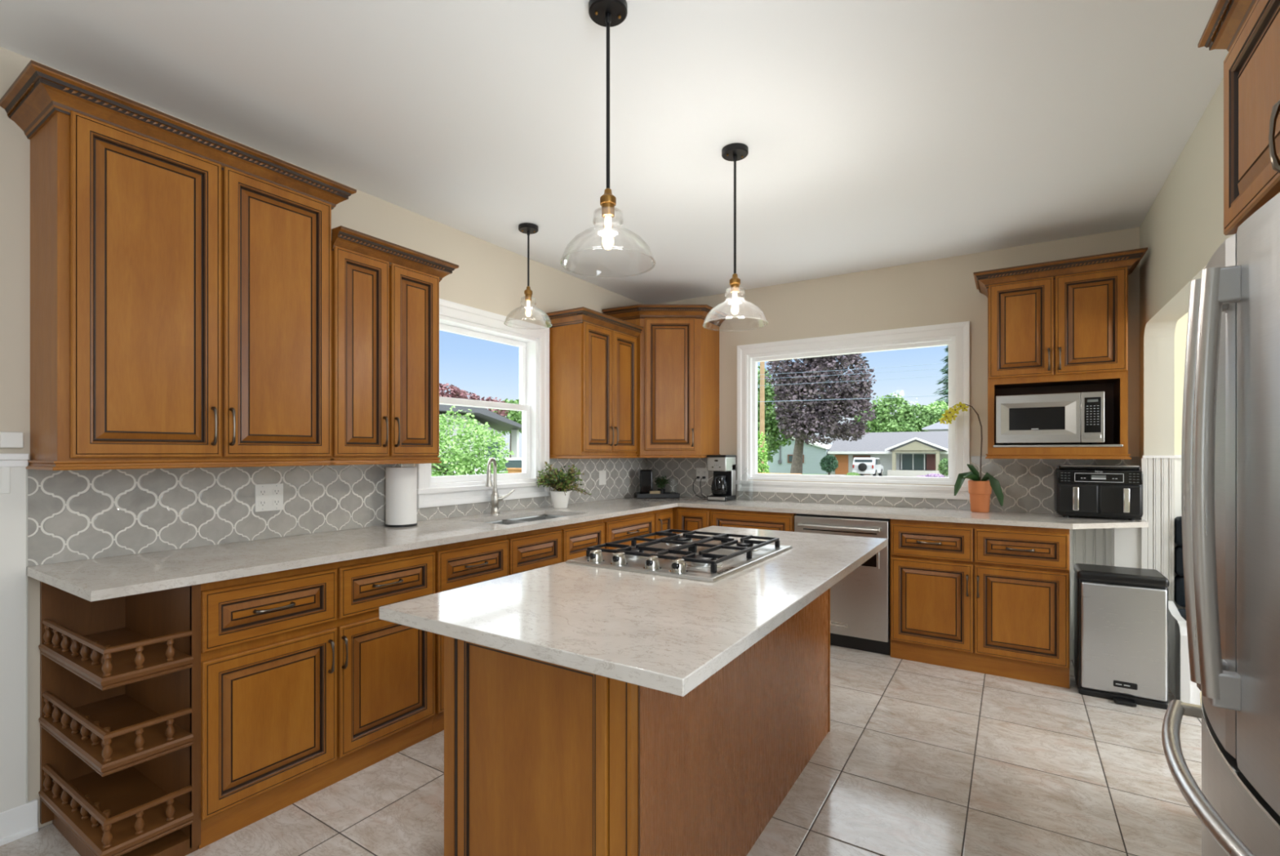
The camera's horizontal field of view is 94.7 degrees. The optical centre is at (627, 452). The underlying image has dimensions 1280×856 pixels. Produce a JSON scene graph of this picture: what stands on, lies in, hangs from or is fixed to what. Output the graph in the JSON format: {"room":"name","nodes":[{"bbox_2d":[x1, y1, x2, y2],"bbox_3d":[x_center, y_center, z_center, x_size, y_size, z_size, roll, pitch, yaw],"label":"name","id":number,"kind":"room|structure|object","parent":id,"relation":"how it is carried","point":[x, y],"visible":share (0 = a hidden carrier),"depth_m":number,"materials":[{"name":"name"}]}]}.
{"room":"kitchen","nodes":[
{"label":"kitchen","id":0,"kind":"room"},
{"bbox_2d":[0,46,643,827],"bbox_3d":[-1.988,-0.025,2.363,0.140,2.710,7.980,0,0,33],"label":"wall","id":1,"kind":"structure","parent":0,"point":[489,277],"depth_m":2.09,"materials":[{"name":"beige paint"}]},
{"bbox_2d":[0,431,23,447],"bbox_3d":[-2.112,-0.043,2.018,0.029,0.055,0.057,0,0,33],"label":"thermostat","id":2,"kind":"object","parent":1,"relation":"attached to","point":[7,439],"visible":1,"depth_m":2.01,"materials":[{"name":"white plastic"}]},
{"bbox_2d":[0,466,27,812],"bbox_3d":[-3.069,0.630,0.557,0.006,1.200,3.574,0,0,33],"label":"wainscoting","id":3,"kind":"structure","parent":1,"relation":"attached to","point":[13,504],"depth_m":2.02,"materials":[{"name":"white"}]},
{"bbox_2d":[0,453,29,466],"bbox_3d":[-3.065,0.027,0.555,0.036,0.046,3.574,0,0,33],"label":"trim","id":4,"kind":"structure","parent":1,"relation":"attached to","point":[6,460],"depth_m":2.01,"materials":[{"name":"white wood"}]},
{"bbox_2d":[0,798,38,845],"bbox_3d":[-3.063,1.275,0.569,0.024,0.110,3.600,0,0,33],"label":"baseboard","id":5,"kind":"structure","parent":1,"relation":"attached to","point":[17,822],"depth_m":2.03,"materials":[{"name":"white wood"}]},
{"bbox_2d":[0,60,356,470],"bbox_3d":[-1.686,-0.567,2.342,0.388,1.250,1.061,0,0,33],"label":"upper cabinet","id":6,"kind":"object","parent":1,"relation":"attached to","point":[180,270],"visible":1,"depth_m":2.13,"materials":[{"name":"brown wood"}]},
{"bbox_2d":[254,483,283,511],"bbox_3d":[-1.656,0.208,2.723,0.007,0.124,0.122,0,0,33],"label":"wall outlet","id":7,"kind":"object","parent":1,"relation":"attached to","point":[269,496],"visible":1,"depth_m":2.72,"materials":[{"name":"white plastic"}]},
{"bbox_2d":[258,488,266,495],"bbox_3d":[-1.671,0.183,2.696,0.003,0.028,0.034,0,0,33],"label":"socket","id":8,"kind":"object","parent":7,"relation":"attached to","point":[261,491],"depth_m":2.70,"materials":[{"name":"white plastic"}]},
{"bbox_2d":[258,499,266,506],"bbox_3d":[-1.671,0.233,2.696,0.003,0.028,0.034,0,0,33],"label":"socket","id":9,"kind":"object","parent":7,"relation":"attached to","point":[261,502],"depth_m":2.70,"materials":[{"name":"white plastic"}]},
{"bbox_2d":[272,488,280,494],"bbox_3d":[-1.637,0.183,2.747,0.003,0.028,0.034,0,0,33],"label":"socket","id":10,"kind":"object","parent":7,"relation":"attached to","point":[275,491],"depth_m":2.75,"materials":[{"name":"white plastic"}]},
{"bbox_2d":[272,498,280,505],"bbox_3d":[-1.637,0.233,2.747,0.003,0.028,0.034,0,0,33],"label":"socket","id":11,"kind":"object","parent":7,"relation":"attached to","point":[275,501],"depth_m":2.75,"materials":[{"name":"white plastic"}]},
{"bbox_2d":[27,457,647,565],"bbox_3d":[-0.958,0.211,3.802,0.005,0.373,4.164,0,0,33],"label":"backsplash","id":12,"kind":"structure","parent":1,"relation":"attached to","point":[78,514],"depth_m":2.53,"materials":[{"name":"grey tile"}]},
{"bbox_2d":[329,225,458,465],"bbox_3d":[-1.258,-0.474,2.997,0.388,1.064,0.679,0,0,33],"label":"upper cabinet","id":13,"kind":"object","parent":1,"relation":"attached to","point":[385,294],"visible":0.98,"depth_m":2.85,"materials":[{"name":"brown wood"}]},
{"bbox_2d":[415,297,549,507],"bbox_3d":[-0.956,-0.297,3.901,0.185,1.235,1.165,0,0,33],"label":"window","id":14,"kind":"structure","parent":1,"relation":"in","point":[532,340],"depth_m":4.07,"materials":[{"name":"white wood"}]},
{"bbox_2d":[542,306,643,458],"bbox_3d":[-0.248,-0.483,4.545,0.384,1.056,0.811,0,0,33],"label":"upper cabinet","id":15,"kind":"object","parent":1,"relation":"attached to","point":[593,353],"visible":1,"depth_m":4.34,"materials":[{"name":"brown wood"}]},
{"bbox_2d":[599,470,605,484],"bbox_3d":[-0.212,0.212,4.932,0.007,0.120,0.095,0,0,33],"label":"wall switch","id":16,"kind":"object","parent":1,"relation":"attached to","point":[602,473],"visible":1,"depth_m":4.92,"materials":[{"name":"white plastic"}]},
{"bbox_2d":[0,644,1201,855],"bbox_3d":[0.734,1.390,0.596,6.650,0.120,8.000,0,0,33],"label":"floor","id":17,"kind":"structure","parent":0,"point":[915,757],"depth_m":2.34,"materials":[{"name":"tile"}]},
{"bbox_2d":[38,580,200,855],"bbox_3d":[-1.752,0.879,2.023,0.627,0.902,0.268,0,0,33],"label":"open shelf unit","id":18,"kind":"object","parent":17,"relation":"on","point":[119,719],"visible":1,"depth_m":1.99,"materials":[{"name":"brown wood"}]},
{"bbox_2d":[198,546,435,848],"bbox_3d":[-1.395,0.880,2.515,0.637,0.900,0.948,0,0,33],"label":"base cabinet","id":19,"kind":"object","parent":17,"relation":"on","point":[304,687],"visible":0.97,"depth_m":2.25,"materials":[{"name":"brown wood"}]},
{"bbox_2d":[432,533,508,734],"bbox_3d":[-1.004,0.880,3.114,0.637,0.900,0.478,0,0,33],"label":"base cabinet","id":20,"kind":"object","parent":17,"relation":"on","point":[466,562],"visible":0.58,"depth_m":2.88,"materials":[{"name":"brown wood"}]},
{"bbox_2d":[506,518,604,574],"bbox_3d":[-0.628,0.880,3.688,0.637,0.900,0.890,0,0,33],"label":"base cabinet","id":21,"kind":"object","parent":17,"relation":"on","point":[531,549],"visible":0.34,"depth_m":3.45,"materials":[{"name":"brown wood"}]},
{"bbox_2d":[554,510,654,549],"bbox_3d":[-0.208,0.880,4.331,0.637,0.900,0.642,0,0,33],"label":"base cabinet","id":22,"kind":"object","parent":17,"relation":"on","point":[623,526],"visible":0.2,"depth_m":4.14,"materials":[{"name":"brown wood"}]},
{"bbox_2d":[444,587,830,855],"bbox_3d":[0.202,0.880,2.269,0.679,0.900,1.758,0,0,33],"label":"base cabinet","id":23,"kind":"object","parent":17,"relation":"on","point":[542,757],"visible":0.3,"depth_m":1.60,"materials":[{"name":"brown wood"}]},
{"bbox_2d":[378,525,887,696],"bbox_3d":[0.279,0.414,2.121,0.884,0.032,2.015,0,0,33],"label":"countertop","id":24,"kind":"structure","parent":23,"relation":"on","point":[670,634],"depth_m":1.48,"materials":[{"name":"stone"}]},
{"bbox_2d":[565,528,792,582],"bbox_3d":[0.229,0.374,2.282,0.580,0.048,0.770,0,0,33],"label":"gas cooktop","id":25,"kind":"object","parent":24,"relation":"in","point":[713,558],"visible":1,"depth_m":2.14,"materials":[{"name":"silver metal"}]},
{"bbox_2d":[653,506,711,538],"bbox_3d":[0.330,0.880,4.899,0.925,0.900,0.893,0,0,33],"label":"base cabinet","id":26,"kind":"object","parent":17,"relation":"on","point":[691,518],"visible":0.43,"depth_m":4.59,"materials":[{"name":"brown wood"}]},
{"bbox_2d":[711,508,796,531],"bbox_3d":[1.050,0.880,4.569,0.640,0.900,0.632,0,0,33],"label":"base cabinet","id":27,"kind":"object","parent":17,"relation":"on","point":[779,521],"visible":0.09,"depth_m":4.32,"materials":[{"name":"brown wood"}]},
{"bbox_2d":[794,513,890,654],"bbox_3d":[1.572,0.882,4.201,0.612,0.895,0.646,0,0,33],"label":"dishwasher","id":28,"kind":"object","parent":17,"relation":"on","point":[860,601],"visible":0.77,"depth_m":3.91,"materials":[{"name":"silver metal"}]},
{"bbox_2d":[890,518,1069,688],"bbox_3d":[2.238,0.880,3.793,0.934,0.900,0.632,0,0,33],"label":"base cabinet","id":29,"kind":"object","parent":17,"relation":"on","point":[993,599],"visible":0.98,"depth_m":3.53,"materials":[{"name":"brown wood"}]},
{"bbox_2d":[26,495,1148,601],"bbox_3d":[0.517,0.413,2.831,3.526,0.030,4.160,0,0,33],"label":"countertop","id":30,"kind":"structure","parent":29,"relation":"on","point":[91,580],"depth_m":2.67,"materials":[{"name":"stone"}]},
{"bbox_2d":[385,463,417,526],"bbox_3d":[-1.233,0.218,3.207,0.164,0.357,0.164,0,0,33],"label":"paper towel holder","id":31,"kind":"object","parent":30,"relation":"on","point":[401,464],"visible":0.16,"depth_m":3.15,"materials":[{"name":"black metal"}]},
{"bbox_2d":[385,466,417,524],"bbox_3d":[-1.233,0.233,3.207,0.158,0.306,0.158,0,0,33],"label":"paper towel roll","id":32,"kind":"object","parent":31,"relation":"on","point":[401,482],"visible":0.99,"depth_m":3.14,"materials":[{"name":"white paper"}]},
{"bbox_2d":[485,457,515,514],"bbox_3d":[-0.842,0.216,3.788,0.100,0.364,0.237,0,0,33],"label":"faucet","id":33,"kind":"object","parent":30,"relation":"on","point":[495,498],"visible":1,"depth_m":3.78,"materials":[{"name":"silver metal"}]},
{"bbox_2d":[484,514,565,524],"bbox_3d":[-0.618,0.519,3.659,0.393,0.181,0.760,0,0,33],"label":"sink","id":34,"kind":"object","parent":30,"relation":"in","point":[522,519],"visible":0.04,"depth_m":3.91,"materials":[{"name":"silver metal"}]},
{"bbox_2d":[484,520,521,524],"bbox_3d":[-0.729,0.519,3.490,0.393,0.181,0.355,0,0,33],"label":"basin","id":35,"kind":"object","parent":34,"relation":"in","point":[500,522],"depth_m":3.71,"materials":[{"name":"silver metal"}]},
{"bbox_2d":[508,514,565,521],"bbox_3d":[-0.513,0.519,3.820,0.393,0.181,0.377,0,0,33],"label":"basin","id":36,"kind":"object","parent":34,"relation":"in","point":[540,517],"depth_m":3.99,"materials":[{"name":"silver metal"}]},
{"bbox_2d":[536,461,591,507],"bbox_3d":[-0.460,0.231,4.228,0.412,0.333,0.378,0,0,9],"label":"potted herb","id":37,"kind":"object","parent":30,"relation":"on","point":[559,496],"visible":1,"depth_m":4.18,"materials":[{"name":"green plant"}]},
{"bbox_2d":[550,489,570,507],"bbox_3d":[-0.486,0.337,4.231,0.148,0.121,0.148,0,0,33],"label":"pot","id":38,"kind":"object","parent":37,"relation":"attached to","point":[559,500],"depth_m":4.18,"materials":[{"name":"white ceramic"}]},
{"bbox_2d":[634,491,679,497],"bbox_3d":[0.255,0.378,5.210,0.374,0.039,0.224,0,0,-5],"label":"serving tray","id":39,"kind":"object","parent":30,"relation":"on","point":[667,494],"visible":0.99,"depth_m":5.10,"materials":[{"name":"black"}]},
{"bbox_2d":[639,469,652,493],"bbox_3d":[0.159,0.269,5.236,0.110,0.232,0.090,0,0,-5],"label":"canister","id":40,"kind":"object","parent":39,"relation":"on","point":[645,475],"visible":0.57,"depth_m":5.19,"materials":[{"name":"black"}]},
{"bbox_2d":[649,490,660,493],"bbox_3d":[0.235,0.361,5.151,0.090,0.050,0.044,0,0,-5],"label":"wooden box","id":41,"kind":"object","parent":39,"relation":"on","point":[651,491],"visible":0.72,"depth_m":5.13,"materials":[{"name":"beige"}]},
{"bbox_2d":[654,475,669,493],"bbox_3d":[0.298,0.293,5.226,0.138,0.185,0.122,0,0,8],"label":"succulent","id":42,"kind":"object","parent":39,"relation":"on","point":[660,482],"visible":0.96,"depth_m":5.21,"materials":[{"name":"green plant"}]},
{"bbox_2d":[657,488,665,493],"bbox_3d":[0.295,0.354,5.225,0.070,0.062,0.070,0,0,33],"label":"pot","id":43,"kind":"object","parent":42,"relation":"on","point":[662,490],"depth_m":5.20,"materials":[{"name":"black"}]},
{"bbox_2d":[706,454,736,501],"bbox_3d":[0.772,0.209,4.896,0.172,0.375,0.239,0,0,33],"label":"coffee maker","id":44,"kind":"object","parent":30,"relation":"on","point":[723,466],"visible":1,"depth_m":4.83,"materials":[{"name":"black plastic"}]},
{"bbox_2d":[738,479,752,500],"bbox_3d":[0.980,0.261,4.889,0.122,0.270,0.122,0,0,-34],"label":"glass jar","id":45,"kind":"object","parent":30,"relation":"on","point":[739,479],"visible":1,"depth_m":4.87,"materials":[{"name":"clear glass"}]},
{"bbox_2d":[938,401,1004,511],"bbox_3d":[2.295,0.029,3.945,0.373,0.735,0.193,0,0,33],"label":"potted orchid","id":46,"kind":"object","parent":30,"relation":"on","point":[980,490],"visible":1,"depth_m":3.91,"materials":[{"name":"brown ceramic"}]},
{"bbox_2d":[1053,464,1142,519],"bbox_3d":[2.852,0.238,3.587,0.407,0.320,0.305,0,0,33],"label":"air fryer","id":47,"kind":"object","parent":30,"relation":"on","point":[1109,491],"visible":1,"depth_m":3.50,"materials":[{"name":"black plastic"}]},
{"bbox_2d":[1073,563,1168,709],"bbox_3d":[2.694,0.989,3.233,0.379,0.682,0.328,0,0,33],"label":"trash bin","id":48,"kind":"object","parent":17,"relation":"on","point":[1121,613],"visible":0.98,"depth_m":3.14,"materials":[{"name":"silver plastic"}]},
{"bbox_2d":[1168,515,1200,705],"bbox_3d":[3.873,0.852,2.773,1.978,0.956,0.520,0,0,33],"label":"bench","id":49,"kind":"object","parent":17,"relation":"on","point":[1180,684],"visible":0.13,"depth_m":3.23,"materials":[{"name":"white wood"}]},
{"bbox_2d":[1177,608,1186,620],"bbox_3d":[3.854,0.929,2.707,1.936,0.078,0.370,0,0,33],"label":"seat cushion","id":50,"kind":"object","parent":49,"relation":"on","point":[1181,611],"depth_m":3.27,"materials":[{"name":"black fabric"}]},
{"bbox_2d":[1161,192,1279,855],"bbox_3d":[1.159,0.474,0.963,0.400,1.712,0.910,0,0,33],"label":"refrigerator","id":51,"kind":"object","parent":17,"relation":"on","point":[1230,445],"visible":1,"depth_m":1.00,"materials":[{"name":"silver metal"}]},
{"bbox_2d":[0,0,1229,304],"bbox_3d":[0.734,-1.455,0.596,6.650,0.150,8.000,0,0,33],"label":"ceiling","id":52,"kind":"structure","parent":0,"point":[877,134],"depth_m":2.35,"materials":[{"name":"white paint"}]},
{"bbox_2d":[504,222,552,328],"bbox_3d":[-0.609,-1.080,3.605,0.295,0.599,0.295,0,0,33],"label":"pendant lamp","id":53,"kind":"object","parent":52,"relation":"hanging from","point":[529,228],"visible":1,"depth_m":3.59,"materials":[{"name":"clear glass"}]},
{"bbox_2d":[524,285,532,301],"bbox_3d":[-0.609,-0.971,3.605,0.050,0.087,0.050,0,0,33],"label":"socket","id":54,"kind":"object","parent":53,"relation":"attached to","point":[528,292],"depth_m":3.59,"materials":[{"name":"gold metal"}]},
{"bbox_2d":[560,0,655,278],"bbox_3d":[-0.062,-0.980,1.823,0.295,0.799,0.295,0,0,33],"label":"pendant lamp","id":55,"kind":"object","parent":52,"relation":"hanging from","point":[605,13],"visible":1,"depth_m":1.81,"materials":[{"name":"clear glass"}]},
{"bbox_2d":[600,187,616,217],"bbox_3d":[-0.062,-0.770,1.823,0.050,0.087,0.050,0,0,33],"label":"socket","id":56,"kind":"object","parent":55,"relation":"attached to","point":[607,201],"depth_m":1.81,"materials":[{"name":"gold metal"}]},
{"bbox_2d":[702,142,768,331],"bbox_3d":[0.488,-0.980,2.689,0.295,0.799,0.295,0,0,33],"label":"pendant lamp","id":57,"kind":"object","parent":52,"relation":"hanging from","point":[734,152],"visible":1,"depth_m":2.68,"materials":[{"name":"clear glass"}]},
{"bbox_2d":[729,273,740,293],"bbox_3d":[0.488,-0.770,2.689,0.050,0.087,0.050,0,0,33],"label":"socket","id":58,"kind":"object","parent":57,"relation":"attached to","point":[735,282],"depth_m":2.67,"materials":[{"name":"gold metal"}]},
{"bbox_2d":[655,226,1188,513],"bbox_3d":[2.936,-0.025,3.827,6.500,2.710,0.140,0,0,33],"label":"wall","id":59,"kind":"structure","parent":0,"point":[942,291],"depth_m":4.30,"materials":[{"name":"beige paint"}]},
{"bbox_2d":[601,304,727,457],"bbox_3d":[0.320,-0.573,5.006,0.806,1.236,0.746,0,0,33],"label":"upper cabinet","id":60,"kind":"object","parent":59,"relation":"attached to","point":[677,357],"visible":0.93,"depth_m":4.81,"materials":[{"name":"brown wood"}]},
{"bbox_2d":[692,475,706,497],"bbox_3d":[0.691,0.304,5.132,0.273,0.184,0.065,0,0,43],"label":"power cord","id":61,"kind":"object","parent":59,"relation":"attached to","point":[697,477],"visible":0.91,"depth_m":5.20,"materials":[{"name":"black plastic"}]},
{"bbox_2d":[696,467,707,481],"bbox_3d":[0.656,0.198,5.221,0.114,0.120,0.007,0,0,33],"label":"wall outlet","id":62,"kind":"object","parent":59,"relation":"attached to","point":[700,472],"visible":0.94,"depth_m":5.22,"materials":[{"name":"white plastic"}]},
{"bbox_2d":[699,475,706,497],"bbox_3d":[0.713,0.304,5.104,0.062,0.184,0.217,0,0,-36],"label":"power cord","id":63,"kind":"object","parent":59,"relation":"attached to","point":[703,477],"visible":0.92,"depth_m":5.16,"materials":[{"name":"black plastic"}]},
{"bbox_2d":[735,320,969,499],"bbox_3d":[1.689,-0.290,4.616,1.730,1.236,0.185,0,0,33],"label":"window","id":64,"kind":"structure","parent":59,"relation":"in","point":[956,335],"depth_m":4.49,"materials":[{"name":"white wood"}]},
{"bbox_2d":[647,454,1139,513],"bbox_3d":[1.657,0.211,4.574,3.527,0.373,0.005,0,0,33],"label":"backsplash","id":65,"kind":"structure","parent":59,"relation":"attached to","point":[1027,485],"depth_m":4.12,"materials":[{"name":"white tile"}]},
{"bbox_2d":[973,247,1147,458],"bbox_3d":[2.659,-0.552,3.687,0.842,1.184,0.394,0,0,33],"label":"upper cabinet","id":66,"kind":"object","parent":59,"relation":"attached to","point":[1061,326],"visible":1,"depth_m":3.58,"materials":[{"name":"brown wood"}]},
{"bbox_2d":[995,391,1104,444],"bbox_3d":[2.636,-0.197,3.709,0.538,0.318,0.306,0,0,33],"label":"microwave","id":67,"kind":"object","parent":66,"relation":"on","point":[1078,417],"visible":0.98,"depth_m":3.58,"materials":[{"name":"silver plastic"}]},
{"bbox_2d":[1069,527,1141,686],"bbox_3d":[2.820,0.880,3.479,0.382,0.900,0.570,0,0,33],"label":"wainscot","id":68,"kind":"object","parent":59,"relation":"attached to","point":[1116,546],"depth_m":3.69,"materials":[{"name":"white wood"}]},
{"bbox_2d":[1174,454,1185,608],"bbox_3d":[4.383,0.673,2.780,2.730,1.314,0.030,0,0,33],"label":"trim","id":69,"kind":"structure","parent":59,"relation":"attached to","point":[1177,460],"depth_m":3.51,"materials":[{"name":"white"}]},
{"bbox_2d":[1139,77,1233,603],"bbox_3d":[1.086,-0.025,0.353,0.135,2.710,7.980,0,0,33],"label":"wall","id":70,"kind":"structure","parent":0,"point":[1182,229],"depth_m":2.97,"materials":[{"name":"beige paint"}]},
{"bbox_2d":[1141,455,1178,601],"bbox_3d":[3.114,0.674,3.453,0.162,1.312,0.032,0,0,33],"label":"wainscot","id":71,"kind":"structure","parent":70,"relation":"attached to","point":[1157,538],"depth_m":3.45,"materials":[{"name":"white wood"}]},
{"bbox_2d":[1197,0,1279,235],"bbox_3d":[1.199,-0.738,0.902,0.277,0.545,1.052,0,0,33],"label":"upper cabinet","id":72,"kind":"object","parent":70,"relation":"attached to","point":[1248,29],"visible":0.98,"depth_m":1.21,"materials":[{"name":"brown wood"}]},
{"label":"outside","id":73,"kind":"structure","parent":0,"visible":0},
{"bbox_2d":[830,474,948,477],"bbox_3d":[20.999,2.220,50.190,11.000,0.020,15.000,0,0,33],"label":"driveway","id":74,"kind":"structure","parent":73,"point":[830,474],"depth_m":55.59,"materials":[{"name":"concrete"}]},
{"bbox_2d":[819,453,838,475],"bbox_3d":[17.369,1.193,50.808,1.572,2.082,1.611,0,0,33],"label":"topiary tree","id":75,"kind":"object","parent":74,"relation":"on","point":[832,463],"visible":1,"depth_m":50.44,"materials":[{"name":"green plant"}]},
{"bbox_2d":[845,471,860,475],"bbox_3d":[18.430,1.943,48.297,1.250,0.696,1.321,0,0,-10],"label":"shrub","id":76,"kind":"object","parent":74,"relation":"on","point":[851,473],"visible":0.35,"depth_m":48.06,"materials":[{"name":"green plant"}]},
{"bbox_2d":[852,457,883,475],"bbox_3d":[21.579,1.351,52.969,1.850,1.759,4.687,0,0,33],"label":"parked car","id":77,"kind":"object","parent":74,"relation":"on","point":[862,465],"visible":0.84,"depth_m":51.35,"materials":[{"name":"white metal"}]},
{"bbox_2d":[916,473,946,477],"bbox_3d":[23.769,1.951,46.385,2.294,0.634,1.561,0,0,4],"label":"bush","id":78,"kind":"object","parent":74,"relation":"on","point":[930,474],"visible":0.41,"depth_m":46.15,"materials":[{"name":"purple plant"}]},
{"bbox_2d":[937,457,948,475],"bbox_3d":[26.717,1.218,49.426,1.362,1.650,1.370,0,0,33],"label":"shrub","id":79,"kind":"object","parent":74,"relation":"on","point":[942,467],"visible":0.7,"depth_m":49.32,"materials":[{"name":"green plant"}]},
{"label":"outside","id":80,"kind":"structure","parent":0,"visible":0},
{"bbox_2d":[764,462,872,475],"bbox_3d":[8.203,2.480,54.374,200.000,0.500,220.000,0,0,33],"label":"ground","id":81,"kind":"structure","parent":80,"point":[766,462],"depth_m":60.28,"materials":[{"name":"green plant"}]},
{"bbox_2d":[431,404,514,475],"bbox_3d":[-5.150,0.570,16.332,2.999,3.720,4.633,0,0,33],"label":"bush","id":82,"kind":"object","parent":81,"relation":"on","point":[467,463],"visible":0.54,"depth_m":16.36,"materials":[{"name":"green plant"}]},
{"bbox_2d":[439,382,508,417],"bbox_3d":[-14.239,-1.603,49.017,4.114,8.065,10.221,0,0,33],"label":"maple tree","id":83,"kind":"object","parent":81,"relation":"on","point":[455,392],"visible":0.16,"depth_m":48.74,"materials":[{"name":"red plant"}]},
{"bbox_2d":[431,404,521,473],"bbox_3d":[-14.236,-0.245,32.843,7.200,4.950,17.400,0,0,33],"label":"house","id":84,"kind":"structure","parent":81,"relation":"on","point":[497,422],"depth_m":36.20,"materials":[{"name":"grey"}]},
{"bbox_2d":[491,397,521,457],"bbox_3d":[-11.202,-1.761,61.168,5.146,8.382,8.025,0,0,33],"label":"tree","id":85,"kind":"object","parent":81,"relation":"on","point":[512,414],"visible":0.15,"depth_m":59.12,"materials":[{"name":"green plant"}]},
{"bbox_2d":[506,467,801,474],"bbox_3d":[0.077,1.298,11.927,6.850,1.865,0.130,0,0,33],"label":"wooden fence","id":86,"kind":"object","parent":81,"relation":"on","point":[509,469],"visible":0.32,"depth_m":13.58,"materials":[{"name":"brown wood"}]},
{"bbox_2d":[760,361,764,471],"bbox_3d":[8.270,-2.970,36.385,2.200,10.400,0.360,0,0,33],"label":"utility pole","id":87,"kind":"object","parent":81,"relation":"on","point":[762,363],"visible":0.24,"depth_m":36.27,"materials":[{"name":"brown wood"}]},
{"bbox_2d":[760,363,942,374],"bbox_3d":[13.557,-4.918,32.593,40.800,0.620,0.016,0,0,33],"label":"overhead wire","id":88,"kind":"object","parent":87,"relation":"attached to","point":[937,363],"visible":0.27,"depth_m":33.18,"materials":[{"name":"blue"}]},
{"bbox_2d":[760,395,943,401],"bbox_3d":[13.283,-3.235,32.174,40.813,0.696,0.025,0,0,35],"label":"overhead wire","id":89,"kind":"object","parent":87,"relation":"attached to","point":[931,395],"visible":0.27,"depth_m":32.71,"materials":[{"name":"blue"}]},
{"bbox_2d":[764,368,942,378],"bbox_3d":[13.557,-4.655,32.593,40.800,0.607,0.016,0,0,33],"label":"overhead wire","id":90,"kind":"object","parent":87,"relation":"attached to","point":[938,368],"visible":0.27,"depth_m":33.16,"materials":[{"name":"blue"}]},
{"bbox_2d":[766,375,942,385],"bbox_3d":[13.557,-4.249,32.593,40.800,0.559,0.016,0,0,33],"label":"overhead wire","id":91,"kind":"object","parent":87,"relation":"attached to","point":[937,375],"visible":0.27,"depth_m":33.10,"materials":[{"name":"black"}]},
{"bbox_2d":[757,431,769,472],"bbox_3d":[5.587,0.768,25.022,1.044,3.350,1.065,0,0,33],"label":"columnar shrub","id":92,"kind":"object","parent":81,"relation":"on","point":[760,465],"visible":0.24,"depth_m":24.86,"materials":[{"name":"green plant"}]},
{"bbox_2d":[757,365,793,472],"bbox_3d":[12.758,-3.041,56.742,4.976,10.942,6.551,0,0,-32],"label":"tree","id":93,"kind":"object","parent":81,"relation":"on","point":[771,429],"visible":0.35,"depth_m":55.12,"materials":[{"name":"green plant"}]},
{"bbox_2d":[767,436,831,474],"bbox_3d":[18.886,0.230,63.817,6.550,4.000,5.500,0,0,33],"label":"house","id":94,"kind":"structure","parent":81,"relation":"on","point":[813,455],"depth_m":61.19,"materials":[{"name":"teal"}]},
{"bbox_2d":[764,352,877,474],"bbox_3d":[15.980,-4.807,49.528,9.351,13.859,6.960,0,0,23],"label":"tree","id":95,"kind":"object","parent":81,"relation":"on","point":[817,413],"visible":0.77,"depth_m":47.65,"materials":[{"name":"purple plant"}]},
{"bbox_2d":[827,431,948,476],"bbox_3d":[29.481,0.070,58.504,16.900,4.320,11.000,0,0,33],"label":"bungalow","id":96,"kind":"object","parent":81,"relation":"on","point":[917,453],"visible":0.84,"depth_m":57.47,"materials":[{"name":"grey"}]},
{"bbox_2d":[852,391,944,432],"bbox_3d":[35.749,-2.766,77.681,12.212,10.392,8.193,0,0,33],"label":"maple tree","id":97,"kind":"object","parent":81,"relation":"on","point":[904,420],"visible":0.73,"depth_m":76.54,"materials":[{"name":"green plant"}]},
{"bbox_2d":[921,418,948,431],"bbox_3d":[37.280,-0.845,65.591,7.600,6.150,5.400,0,0,33],"label":"house","id":98,"kind":"structure","parent":81,"relation":"on","point":[937,426],"depth_m":64.61,"materials":[{"name":"grey"}]},
{"bbox_2d":[925,400,948,413],"bbox_3d":[46.456,-2.556,83.368,9.958,9.973,6.480,0,0,33],"label":"birch tree","id":99,"kind":"object","parent":81,"relation":"on","point":[943,405],"visible":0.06,"depth_m":83.78,"materials":[{"name":"green plant"}]},
{"bbox_2d":[933,345,948,411],"bbox_3d":[54.918,-9.092,98.270,12.891,22.644,12.945,0,0,33],"label":"conifer tree","id":100,"kind":"object","parent":81,"relation":"on","point":[945,393],"visible":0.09,"depth_m":99.03,"materials":[{"name":"green plant"}]},
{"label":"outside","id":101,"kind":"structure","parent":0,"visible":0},
{"bbox_3d":[-4.575,2.050,25.691,4.000,0.360,22.000,0,0,33],"label":"driveway","id":102,"kind":"object","parent":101,"visible":0},
{"bbox_2d":[440,457,521,475],"bbox_3d":[-5.457,1.037,24.177,1.780,1.615,4.100,0,0,33],"label":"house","id":103,"kind":"structure","parent":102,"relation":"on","point":[512,462],"depth_m":23.84,"materials":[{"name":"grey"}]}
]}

